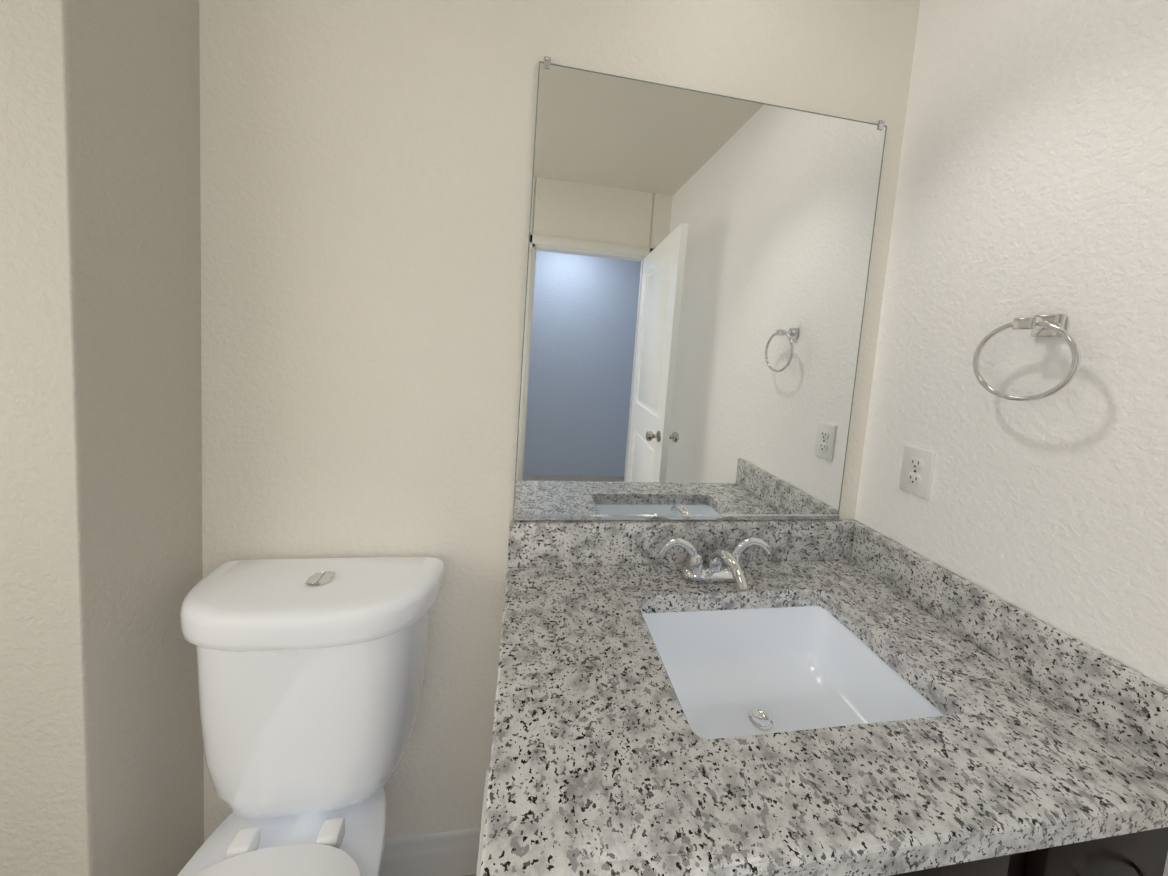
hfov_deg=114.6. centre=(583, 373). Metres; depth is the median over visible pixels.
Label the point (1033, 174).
wall
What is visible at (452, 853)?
baseboard
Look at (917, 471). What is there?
electrical outlet
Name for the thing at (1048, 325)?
towel ring
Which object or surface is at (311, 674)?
toilet
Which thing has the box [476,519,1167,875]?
bathroom vanity
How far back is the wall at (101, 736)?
0.62 m
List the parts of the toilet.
seat lid, bowl, tank lid, tank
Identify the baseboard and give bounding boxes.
[379,827,480,875]
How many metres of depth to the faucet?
0.91 m
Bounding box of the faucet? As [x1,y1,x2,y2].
[658,537,772,589]
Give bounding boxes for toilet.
[177,557,443,875]
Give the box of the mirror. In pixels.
[512,56,886,520]
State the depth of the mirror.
0.94 m
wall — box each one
[0,0,203,875]
[199,0,920,841]
[855,0,1167,875]
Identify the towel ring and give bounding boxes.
[972,313,1080,400]
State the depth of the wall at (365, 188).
0.84 m
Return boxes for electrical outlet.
[899,445,935,499]

